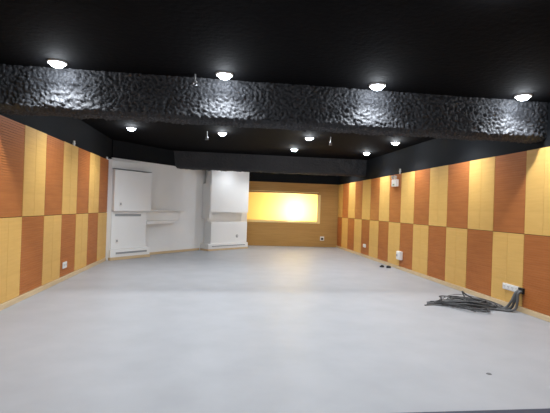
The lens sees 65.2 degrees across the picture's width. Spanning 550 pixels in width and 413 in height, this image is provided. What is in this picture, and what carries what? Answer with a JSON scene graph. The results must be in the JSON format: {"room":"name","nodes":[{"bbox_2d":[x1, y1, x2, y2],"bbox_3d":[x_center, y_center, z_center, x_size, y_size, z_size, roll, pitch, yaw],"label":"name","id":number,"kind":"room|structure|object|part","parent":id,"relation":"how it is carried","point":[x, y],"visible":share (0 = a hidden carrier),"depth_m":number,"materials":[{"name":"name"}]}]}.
{"room":"studio","nodes":[
{"label":"studio","id":0,"kind":"room"},
{"bbox_2d":[0,113,111,217],"bbox_3d":[-3.846,-0.200,6.615,0.100,3.200,20.100,2,0,-7],"label":"wall","id":1,"kind":"structure","parent":0,"point":[66,129],"depth_m":8.42,"materials":[{"name":"black paint"}]},
{"bbox_2d":[0,217,21,303],"bbox_3d":[-3.726,0.737,5.963,0.030,1.162,0.797,2,0,-7],"label":"acoustic panel","id":2,"kind":"object","parent":1,"relation":"attached to","point":[10,228],"visible":1,"depth_m":6.04,"materials":[{"name":"yellow wood"}]},
{"bbox_2d":[0,115,24,217],"bbox_3d":[-3.684,-0.530,5.968,0.030,1.357,0.797,2,0,-7],"label":"acoustic panel","id":3,"kind":"object","parent":1,"relation":"attached to","point":[12,136],"visible":1,"depth_m":6.00,"materials":[{"name":"orange wood"}]},
{"bbox_2d":[19,216,43,294],"bbox_3d":[-3.829,0.737,6.761,0.030,1.162,0.797,2,0,-7],"label":"acoustic panel","id":4,"kind":"object","parent":1,"relation":"attached to","point":[32,232],"visible":1,"depth_m":6.73,"materials":[{"name":"orange wood"}]},
{"bbox_2d":[21,125,46,216],"bbox_3d":[-3.787,-0.530,6.766,0.030,1.357,0.797,2,0,-7],"label":"acoustic panel","id":5,"kind":"object","parent":1,"relation":"attached to","point":[35,141],"visible":1,"depth_m":6.72,"materials":[{"name":"yellow wood"}]},
{"bbox_2d":[41,215,61,285],"bbox_3d":[-3.931,0.737,7.560,0.030,1.162,0.797,2,0,-7],"label":"acoustic panel","id":6,"kind":"object","parent":1,"relation":"attached to","point":[51,237],"visible":1,"depth_m":7.53,"materials":[{"name":"yellow wood"}]},
{"bbox_2d":[0,258,105,310],"bbox_3d":[-3.987,1.363,7.918,0.055,0.078,6.400,2,0,-7],"label":"baseboard","id":7,"kind":"structure","parent":1,"relation":"attached to","point":[34,291],"depth_m":7.22,"materials":[{"name":"brown wood"}]},
{"bbox_2d":[44,135,63,214],"bbox_3d":[-3.889,-0.530,7.565,0.030,1.357,0.797,2,0,-7],"label":"acoustic panel","id":8,"kind":"object","parent":1,"relation":"attached to","point":[54,151],"visible":1,"depth_m":7.54,"materials":[{"name":"orange wood"}]},
{"bbox_2d":[60,214,75,276],"bbox_3d":[-4.033,0.737,8.358,0.030,1.162,0.797,2,0,-7],"label":"acoustic panel","id":9,"kind":"object","parent":1,"relation":"attached to","point":[68,223],"visible":0.98,"depth_m":8.35,"materials":[{"name":"orange wood"}]},
{"bbox_2d":[62,261,66,268],"bbox_3d":[-3.993,1.109,8.140,0.016,0.114,0.220,2,0,-7],"label":"wall socket","id":10,"kind":"object","parent":9,"relation":"attached to","point":[64,264],"visible":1,"depth_m":8.14,"materials":[{"name":"white plastic"}]},
{"bbox_2d":[61,141,78,214],"bbox_3d":[-3.991,-0.530,8.364,0.030,1.357,0.797,2,0,-7],"label":"acoustic panel","id":11,"kind":"object","parent":1,"relation":"attached to","point":[70,166],"visible":1,"depth_m":8.32,"materials":[{"name":"yellow wood"}]},
{"bbox_2d":[74,214,87,270],"bbox_3d":[-4.135,0.737,9.157,0.030,1.162,0.797,2,0,-7],"label":"acoustic panel","id":12,"kind":"object","parent":1,"relation":"attached to","point":[81,221],"visible":1,"depth_m":9.12,"materials":[{"name":"yellow wood"}]},
{"bbox_2d":[76,148,89,213],"bbox_3d":[-4.093,-0.530,9.162,0.030,1.357,0.797,2,0,-7],"label":"acoustic panel","id":13,"kind":"object","parent":1,"relation":"attached to","point":[83,173],"visible":1,"depth_m":9.14,"materials":[{"name":"orange wood"}]},
{"bbox_2d":[86,213,97,265],"bbox_3d":[-4.237,0.737,9.955,0.030,1.162,0.797,2,0,-7],"label":"acoustic panel","id":14,"kind":"object","parent":1,"relation":"attached to","point":[92,231],"visible":1,"depth_m":9.94,"materials":[{"name":"orange wood"}]},
{"bbox_2d":[88,152,99,212],"bbox_3d":[-4.195,-0.530,9.960,0.030,1.357,0.797,2,0,-7],"label":"acoustic panel","id":15,"kind":"object","parent":1,"relation":"attached to","point":[94,177],"visible":1,"depth_m":9.93,"materials":[{"name":"yellow wood"}]},
{"bbox_2d":[97,213,106,260],"bbox_3d":[-4.340,0.737,10.754,0.030,1.162,0.797,2,0,-7],"label":"acoustic panel","id":16,"kind":"object","parent":1,"relation":"attached to","point":[102,217],"visible":1,"depth_m":10.73,"materials":[{"name":"yellow wood"}]},
{"bbox_2d":[98,157,108,212],"bbox_3d":[-4.297,-0.530,10.759,0.030,1.357,0.797,2,0,-7],"label":"acoustic panel","id":17,"kind":"object","parent":1,"relation":"attached to","point":[103,181],"visible":1,"depth_m":10.74,"materials":[{"name":"orange wood"}]},
{"bbox_2d":[112,140,246,251],"bbox_3d":[-2.778,-0.133,14.229,0.100,3.200,6.281,2,0,32],"label":"wall","id":18,"kind":"structure","parent":0,"point":[173,188],"depth_m":13.37,"materials":[{"name":"white paint"}]},
{"bbox_2d":[105,159,112,260],"bbox_3d":[-4.339,0.084,11.356,0.140,2.640,0.394,2,0,-7],"label":"trim","id":19,"kind":"structure","parent":18,"relation":"attached to","point":[110,162],"depth_m":11.17,"materials":[{"name":"white paint"}]},
{"bbox_2d":[144,210,180,223],"bbox_3d":[-3.289,0.316,13.038,0.307,0.400,1.798,2,0,32],"label":"wall shelf","id":20,"kind":"object","parent":18,"relation":"attached to","point":[155,216],"visible":0.7,"depth_m":12.95,"materials":[{"name":"white paint"}]},
{"bbox_2d":[149,248,198,254],"bbox_3d":[-3.205,1.414,13.502,0.018,0.075,2.420,2,0,32],"label":"baseboard","id":21,"kind":"structure","parent":18,"relation":"attached to","point":[193,249],"depth_m":13.51,"materials":[{"name":"brown wood"}]},
{"bbox_2d":[174,151,366,176],"bbox_3d":[-0.153,-1.375,14.073,6.375,0.583,0.520,2,0,-7],"label":"beam","id":22,"kind":"structure","parent":18,"relation":"attached to","point":[190,160],"depth_m":13.88,"materials":[{"name":"black paint"}]},
{"bbox_2d":[0,245,549,412],"bbox_3d":[-0.118,1.577,7.798,7.910,0.106,21.700,2,0,-7],"label":"floor","id":23,"kind":"structure","parent":0,"point":[253,329],"depth_m":4.80,"materials":[{"name":"grey concrete"}]},
{"bbox_2d":[108,160,151,260],"bbox_3d":[-4.008,0.106,11.784,0.398,2.620,1.340,2,0,32],"label":"enclosure","id":24,"kind":"object","parent":23,"relation":"on","point":[131,186],"visible":0.82,"depth_m":11.64,"materials":[{"name":"white paint"}]},
{"bbox_2d":[115,214,140,216],"bbox_3d":[-3.971,0.232,11.652,0.554,0.076,0.676,2,0,-7],"label":"grille","id":25,"kind":"object","parent":24,"relation":"attached to","point":[116,215],"depth_m":11.64,"materials":[{"name":"grey metal"}]},
{"bbox_3d":[-4.067,1.378,11.789,0.358,0.074,1.340,2,0,32],"label":"skirting","id":26,"kind":"part","parent":24,"relation":"part of","materials":[{"name":"brown wood"}]},
{"bbox_2d":[116,250,146,254],"bbox_3d":[-3.903,1.240,11.726,0.667,0.066,0.816,2,0,-7],"label":"grille","id":27,"kind":"object","parent":24,"relation":"attached to","point":[118,252],"depth_m":11.71,"materials":[{"name":"grey metal"}]},
{"bbox_2d":[200,170,248,250],"bbox_3d":[-1.827,-0.007,15.261,0.724,3.020,1.891,2,0,41],"label":"enclosure","id":28,"kind":"object","parent":23,"relation":"on","point":[225,193],"visible":0.84,"depth_m":14.93,"materials":[{"name":"white paint"}]},
{"bbox_3d":[-1.877,1.472,15.255,0.722,0.060,1.891,2,0,41],"label":"skirting","id":29,"kind":"part","parent":28,"relation":"part of","materials":[{"name":"brown wood"}]},
{"bbox_2d":[212,244,244,246],"bbox_3d":[-1.603,1.361,15.023,1.170,0.046,1.052,2,0,-7],"label":"grille","id":30,"kind":"object","parent":28,"relation":"attached to","point":[213,245],"depth_m":15.01,"materials":[{"name":"grey metal"}]},
{"bbox_2d":[430,301,490,312],"bbox_3d":[3.016,1.591,6.947,0.414,0.055,0.981,2,0,-37],"label":"cable","id":31,"kind":"object","parent":23,"relation":"on","point":[470,309],"visible":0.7,"depth_m":6.65,"materials":[{"name":"grey rubber"}]},
{"bbox_2d":[439,295,467,302],"bbox_3d":[2.955,1.534,7.163,0.549,0.049,0.541,2,0,-7],"label":"cable","id":32,"kind":"object","parent":31,"relation":"on","point":[440,296],"visible":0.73,"depth_m":7.19,"materials":[{"name":"grey rubber"}]},
{"bbox_2d":[434,298,496,307],"bbox_3d":[3.090,1.563,7.016,0.946,0.087,0.273,2,0,16],"label":"cable","id":33,"kind":"object","parent":23,"relation":"on","point":[436,301],"visible":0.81,"depth_m":7.01,"materials":[{"name":"grey rubber"}]},
{"bbox_2d":[449,303,485,309],"bbox_3d":[3.109,1.601,7.020,0.361,0.053,0.646,2,0,-39],"label":"cable","id":34,"kind":"object","parent":23,"relation":"on","point":[449,303],"visible":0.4,"depth_m":6.82,"materials":[{"name":"grey rubber"}]},
{"bbox_2d":[444,290,517,307],"bbox_3d":[3.306,1.467,6.963,1.149,0.351,0.093,2,0,22],"label":"cable","id":35,"kind":"object","parent":23,"relation":"on","point":[513,295],"visible":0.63,"depth_m":6.80,"materials":[{"name":"grey rubber"}]},
{"bbox_3d":[3.325,1.600,7.167,0.715,0.062,0.774,2,0,-7],"label":"cable","id":36,"kind":"object","parent":23,"relation":"on","visible":0},
{"bbox_2d":[440,294,496,303],"bbox_3d":[3.233,1.543,7.175,0.918,0.103,0.246,2,0,10],"label":"cable","id":37,"kind":"object","parent":36,"relation":"on","point":[452,294],"visible":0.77,"depth_m":7.16,"materials":[{"name":"grey rubber"}]},
{"bbox_2d":[447,297,491,304],"bbox_3d":[3.211,1.556,7.129,0.249,0.078,0.755,2,0,-43],"label":"cable","id":38,"kind":"object","parent":36,"relation":"on","point":[447,297],"visible":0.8,"depth_m":7.03,"materials":[{"name":"grey rubber"}]},
{"bbox_3d":[3.233,1.582,7.181,0.685,0.052,0.677,2,0,-7],"label":"cable","id":39,"kind":"object","parent":23,"relation":"on","visible":0},
{"bbox_2d":[451,296,488,304],"bbox_3d":[3.139,1.537,7.029,0.506,0.060,0.524,2,0,-28],"label":"cable","id":40,"kind":"object","parent":39,"relation":"on","point":[480,303],"visible":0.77,"depth_m":6.86,"materials":[{"name":"grey rubber"}]},
{"bbox_2d":[0,0,549,159],"bbox_3d":[-0.009,-1.718,7.812,7.910,0.100,21.700,2,0,-7],"label":"ceiling","id":41,"kind":"structure","parent":0,"point":[489,49],"depth_m":4.55,"materials":[{"name":"black paint"}]},
{"bbox_2d":[47,59,66,67],"bbox_3d":[-2.662,-1.736,5.255,0.224,0.062,0.224,2,0,-7],"label":"recessed light","id":42,"kind":"object","parent":41,"relation":"in","point":[56,63],"visible":1,"depth_m":5.20,"materials":[{"name":"white plastic"}]},
{"bbox_2d":[126,127,136,130],"bbox_3d":[-3.224,-1.736,9.649,0.224,0.062,0.224,2,0,-7],"label":"recessed light","id":43,"kind":"object","parent":41,"relation":"in","point":[128,128],"visible":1,"depth_m":9.59,"materials":[{"name":"white plastic"}]},
{"bbox_2d":[192,74,197,86],"bbox_3d":[-1.035,-1.637,5.564,0.076,0.150,0.076,2,0,-7],"label":"sprinkler","id":44,"kind":"object","parent":41,"relation":"attached to","point":[194,81],"visible":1,"depth_m":5.55,"materials":[{"name":"silver metal"}]},
{"bbox_2d":[216,71,232,79],"bbox_3d":[-0.649,-1.668,5.512,0.224,0.062,0.224,2,0,-7],"label":"recessed light","id":45,"kind":"object","parent":41,"relation":"in","point":[224,75],"visible":1,"depth_m":5.45,"materials":[{"name":"white plastic"}]},
{"bbox_2d":[369,83,385,90],"bbox_3d":[1.373,-1.600,5.771,0.224,0.062,0.224,2,0,-7],"label":"recessed light","id":46,"kind":"object","parent":41,"relation":"in","point":[375,86],"visible":1,"depth_m":5.71,"materials":[{"name":"white plastic"}]},
{"bbox_2d":[514,93,531,100],"bbox_3d":[3.485,-1.529,6.041,0.224,0.062,0.224,2,0,-7],"label":"recessed light","id":47,"kind":"object","parent":41,"relation":"in","point":[521,97],"visible":1,"depth_m":5.99,"materials":[{"name":"white plastic"}]},
{"bbox_2d":[255,192,316,194],"bbox_3d":[0.305,-0.014,18.035,4.580,3.200,1.500,2,0,-7],"label":"wall","id":48,"kind":"structure","parent":0,"point":[255,192],"depth_m":18.71,"materials":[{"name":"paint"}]},
{"bbox_2d":[246,172,338,245],"bbox_3d":[0.405,-0.014,17.251,4.380,3.200,0.120,2,0,-7],"label":"wall","id":49,"kind":"structure","parent":0,"point":[257,232],"depth_m":17.27,"materials":[{"name":"brown wood"}]},
{"bbox_2d":[247,190,320,223],"bbox_3d":[0.282,0.021,17.182,3.120,1.260,0.185,2,0,-7],"label":"window","id":50,"kind":"structure","parent":49,"relation":"in","point":[274,207],"depth_m":17.21,"materials":[{"name":"yellow glass"}]},
{"bbox_2d":[249,244,335,246],"bbox_3d":[0.729,1.562,17.222,3.520,0.070,0.020,2,0,-7],"label":"baseboard","id":51,"kind":"structure","parent":49,"relation":"attached to","point":[249,244],"depth_m":17.21,"materials":[{"name":"brown wood"}]},
{"bbox_2d":[339,102,549,311],"bbox_3d":[3.897,0.061,7.606,0.100,3.200,20.100,2,0,-7],"label":"wall","id":52,"kind":"structure","parent":0,"point":[435,152],"depth_m":9.58,"materials":[{"name":"black paint"}]},
{"bbox_2d":[0,64,548,143],"bbox_3d":[0.202,-1.383,6.079,7.701,0.612,0.485,2,0,-7],"label":"beam","id":53,"kind":"structure","parent":52,"relation":"attached to","point":[24,90],"depth_m":5.86,"materials":[{"name":"black paint"}]},
{"bbox_2d":[337,217,341,245],"bbox_3d":[2.578,1.005,17.131,0.030,1.137,0.642,2,0,-7],"label":"acoustic panel","id":54,"kind":"object","parent":52,"relation":"attached to","point":[339,225],"visible":1,"depth_m":17.11,"materials":[{"name":"orange wood"}]},
{"bbox_2d":[338,184,342,216],"bbox_3d":[2.619,-0.224,17.136,0.030,1.307,0.642,2,0,-7],"label":"acoustic panel","id":55,"kind":"object","parent":52,"relation":"attached to","point":[340,191],"visible":1,"depth_m":17.12,"materials":[{"name":"yellow wood"}]},
{"bbox_2d":[341,218,347,247],"bbox_3d":[2.669,1.005,16.422,0.030,1.137,0.772,2,0,-7],"label":"acoustic panel","id":56,"kind":"object","parent":52,"relation":"attached to","point":[344,220],"visible":1,"depth_m":16.40,"materials":[{"name":"yellow wood"}]},
{"bbox_2d":[342,183,348,217],"bbox_3d":[2.710,-0.224,16.427,0.030,1.307,0.772,2,0,-7],"label":"acoustic panel","id":57,"kind":"object","parent":52,"relation":"attached to","point":[345,186],"visible":1,"depth_m":16.41,"materials":[{"name":"orange wood"}]},
{"bbox_2d":[347,218,354,250],"bbox_3d":[2.768,1.005,15.648,0.030,1.137,0.772,2,0,-7],"label":"acoustic panel","id":58,"kind":"object","parent":52,"relation":"attached to","point":[350,238],"visible":1,"depth_m":15.64,"materials":[{"name":"orange wood"}]},
{"bbox_2d":[348,182,355,218],"bbox_3d":[2.809,-0.224,15.653,0.030,1.307,0.772,2,0,-7],"label":"acoustic panel","id":59,"kind":"object","parent":52,"relation":"attached to","point":[352,186],"visible":1,"depth_m":15.63,"materials":[{"name":"yellow wood"}]},
{"bbox_2d":[354,219,361,252],"bbox_3d":[2.867,1.005,14.874,0.030,1.137,0.772,2,0,-7],"label":"acoustic panel","id":60,"kind":"object","parent":52,"relation":"attached to","point":[357,222],"visible":1,"depth_m":14.84,"materials":[{"name":"yellow wood"}]},
{"bbox_2d":[355,181,362,218],"bbox_3d":[2.908,-0.224,14.880,0.030,1.307,0.772,2,0,-7],"label":"acoustic panel","id":61,"kind":"object","parent":52,"relation":"attached to","point":[359,185],"visible":1,"depth_m":14.87,"materials":[{"name":"orange wood"}]},
{"bbox_2d":[361,219,369,255],"bbox_3d":[2.966,1.006,14.101,0.030,1.137,0.772,2,0,-7],"label":"acoustic panel","id":62,"kind":"object","parent":52,"relation":"attached to","point":[365,226],"visible":1,"depth_m":14.08,"materials":[{"name":"orange wood"}]},
{"bbox_2d":[362,179,370,219],"bbox_3d":[3.007,-0.224,14.106,0.030,1.307,0.772,2,0,-7],"label":"acoustic panel","id":63,"kind":"object","parent":52,"relation":"attached to","point":[366,199],"visible":1,"depth_m":14.07,"materials":[{"name":"yellow wood"}]},
{"bbox_2d":[369,220,378,257],"bbox_3d":[3.065,1.006,13.327,0.030,1.137,0.772,2,0,-7],"label":"acoustic panel","id":64,"kind":"object","parent":52,"relation":"attached to","point":[373,229],"visible":1,"depth_m":13.29,"materials":[{"name":"yellow wood"}]},
{"bbox_2d":[370,178,379,220],"bbox_3d":[3.106,-0.224,13.332,0.030,1.307,0.772,2,0,-7],"label":"acoustic panel","id":65,"kind":"object","parent":52,"relation":"attached to","point":[375,183],"visible":1,"depth_m":13.31,"materials":[{"name":"orange wood"}]},
{"bbox_2d":[377,221,388,261],"bbox_3d":[3.164,1.006,12.553,0.030,1.137,0.772,2,0,-7],"label":"acoustic panel","id":66,"kind":"object","parent":52,"relation":"attached to","point":[383,227],"visible":1,"depth_m":12.54,"materials":[{"name":"orange wood"}]},
{"bbox_2d":[379,176,390,221],"bbox_3d":[3.205,-0.224,12.558,0.030,1.307,0.772,2,0,-7],"label":"acoustic panel","id":67,"kind":"object","parent":52,"relation":"attached to","point":[384,196],"visible":1,"depth_m":12.53,"materials":[{"name":"yellow wood"}]},
{"bbox_2d":[388,222,400,265],"bbox_3d":[3.263,1.006,11.780,0.030,1.137,0.772,2,0,-7],"label":"acoustic panel","id":68,"kind":"object","parent":52,"relation":"attached to","point":[394,228],"visible":0.97,"depth_m":11.77,"materials":[{"name":"yellow wood"}]},
{"bbox_2d":[391,175,398,186],"bbox_3d":[3.255,-0.691,11.708,0.116,0.296,0.300,2,0,-7],"label":"emergency light","id":69,"kind":"object","parent":52,"relation":"attached to","point":[395,182],"visible":1,"depth_m":11.62,"materials":[{"name":"white plastic"}]},
{"bbox_2d":[389,174,401,222],"bbox_3d":[3.304,-0.224,11.785,0.030,1.307,0.772,2,0,-7],"label":"acoustic panel","id":70,"kind":"object","parent":52,"relation":"attached to","point":[395,192],"visible":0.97,"depth_m":11.74,"materials":[{"name":"orange wood"}]},
{"bbox_2d":[396,251,402,259],"bbox_3d":[3.258,1.286,11.285,0.084,0.220,0.260,2,0,-7],"label":"junction box","id":71,"kind":"object","parent":52,"relation":"attached to","point":[399,255],"visible":1,"depth_m":11.18,"materials":[{"name":"white plastic"}]},
{"bbox_2d":[399,223,412,269],"bbox_3d":[3.362,1.006,11.006,0.030,1.137,0.772,2,0,-7],"label":"acoustic panel","id":72,"kind":"object","parent":52,"relation":"attached to","point":[406,231],"visible":0.9,"depth_m":10.97,"materials":[{"name":"orange wood"}]},
{"bbox_2d":[400,171,415,223],"bbox_3d":[3.403,-0.224,11.011,0.030,1.307,0.772,2,0,-7],"label":"acoustic panel","id":73,"kind":"object","parent":52,"relation":"attached to","point":[408,179],"visible":1,"depth_m":10.98,"materials":[{"name":"yellow wood"}]},
{"bbox_2d":[412,224,428,274],"bbox_3d":[3.461,1.006,10.232,0.030,1.137,0.772,2,0,-7],"label":"acoustic panel","id":74,"kind":"object","parent":52,"relation":"attached to","point":[420,232],"visible":1,"depth_m":10.20,"materials":[{"name":"yellow wood"}]},
{"bbox_2d":[413,168,429,224],"bbox_3d":[3.502,-0.224,10.237,0.030,1.307,0.772,2,0,-7],"label":"acoustic panel","id":75,"kind":"object","parent":52,"relation":"attached to","point":[422,177],"visible":1,"depth_m":10.21,"materials":[{"name":"orange wood"}]},
{"bbox_2d":[427,226,445,280],"bbox_3d":[3.560,1.006,9.459,0.030,1.137,0.772,2,0,-7],"label":"acoustic panel","id":76,"kind":"object","parent":52,"relation":"attached to","point":[437,235],"visible":1,"depth_m":9.43,"materials":[{"name":"orange wood"}]},
{"bbox_2d":[429,165,448,226],"bbox_3d":[3.601,-0.224,9.464,0.030,1.307,0.772,2,0,-7],"label":"acoustic panel","id":77,"kind":"object","parent":52,"relation":"attached to","point":[439,178],"visible":1,"depth_m":9.43,"materials":[{"name":"yellow wood"}]},
{"bbox_2d":[336,245,549,321],"bbox_3d":[3.289,1.618,11.329,0.055,0.078,12.360,2,0,-7],"label":"baseboard","id":78,"kind":"structure","parent":52,"relation":"attached to","point":[539,315],"depth_m":8.49,"materials":[{"name":"brown wood"}]},
{"bbox_2d":[445,227,467,287],"bbox_3d":[3.659,1.006,8.685,0.030,1.137,0.772,2,0,-7],"label":"acoustic panel","id":79,"kind":"object","parent":52,"relation":"attached to","point":[456,238],"visible":1,"depth_m":8.65,"materials":[{"name":"yellow wood"}]},
{"bbox_2d":[446,161,469,228],"bbox_3d":[3.700,-0.224,8.690,0.030,1.307,0.772,2,0,-7],"label":"acoustic panel","id":80,"kind":"object","parent":52,"relation":"attached to","point":[458,181],"visible":1,"depth_m":8.66,"materials":[{"name":"orange wood"}]},
{"bbox_2d":[466,229,493,295],"bbox_3d":[3.758,1.006,7.911,0.030,1.137,0.772,2,0,-7],"label":"acoustic panel","id":81,"kind":"object","parent":52,"relation":"attached to","point":[480,242],"visible":1,"depth_m":7.88,"materials":[{"name":"orange wood"}]},
{"bbox_2d":[468,156,495,230],"bbox_3d":[3.799,-0.224,7.916,0.030,1.307,0.772,2,0,-7],"label":"acoustic panel","id":82,"kind":"object","parent":52,"relation":"attached to","point":[481,171],"visible":1,"depth_m":7.88,"materials":[{"name":"yellow wood"}]},
{"bbox_2d":[491,232,524,306],"bbox_3d":[3.857,1.006,7.137,0.030,1.137,0.772,2,0,-7],"label":"acoustic panel","id":83,"kind":"object","parent":52,"relation":"attached to","point":[508,250],"visible":0.99,"depth_m":7.13,"materials":[{"name":"yellow wood"}]},
{"bbox_2d":[503,283,517,291],"bbox_3d":[3.839,1.320,7.003,0.017,0.099,0.342,2,0,-7],"label":"wall socket","id":84,"kind":"object","parent":83,"relation":"attached to","point":[506,286],"visible":0.86,"depth_m":7.00,"materials":[{"name":"white plastic"}]},
{"bbox_2d":[493,151,526,233],"bbox_3d":[3.898,-0.224,7.143,0.030,1.307,0.772,2,0,-7],"label":"acoustic panel","id":85,"kind":"object","parent":52,"relation":"attached to","point":[510,169],"visible":1,"depth_m":7.11,"materials":[{"name":"orange wood"}]},
{"bbox_2d":[518,287,524,293],"bbox_3d":[3.863,1.322,6.745,0.035,0.090,0.110,2,0,-7],"label":"outlet","id":86,"kind":"object","parent":52,"relation":"attached to","point":[519,288],"visible":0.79,"depth_m":6.70,"materials":[{"name":"black plastic"}]},
{"bbox_2d":[451,291,522,311],"bbox_3d":[3.360,1.469,6.852,1.032,0.352,0.086,2,0,19],"label":"cable","id":87,"kind":"object","parent":86,"relation":"attached to","point":[519,292],"visible":0.92,"depth_m":6.73,"materials":[{"name":"grey rubber"}]},
{"bbox_2d":[474,290,519,309],"bbox_3d":[3.330,1.463,6.899,1.091,0.341,0.080,2,0,19],"label":"cable","id":88,"kind":"object","parent":86,"relation":"attached to","point":[514,300],"visible":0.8,"depth_m":6.74,"materials":[{"name":"grey rubber"}]},
{"bbox_2d":[522,234,549,315],"bbox_3d":[3.956,1.006,6.364,0.030,1.137,0.772,2,0,-7],"label":"acoustic panel","id":89,"kind":"object","parent":52,"relation":"attached to","point":[536,265],"visible":1,"depth_m":6.46,"materials":[{"name":"orange wood"}]},
{"bbox_2d":[524,147,549,235],"bbox_3d":[3.997,-0.223,6.369,0.030,1.307,0.772,2,0,-7],"label":"acoustic panel","id":90,"kind":"object","parent":52,"relation":"attached to","point":[537,197],"visible":1,"depth_m":6.49,"materials":[{"name":"yellow wood"}]}
]}

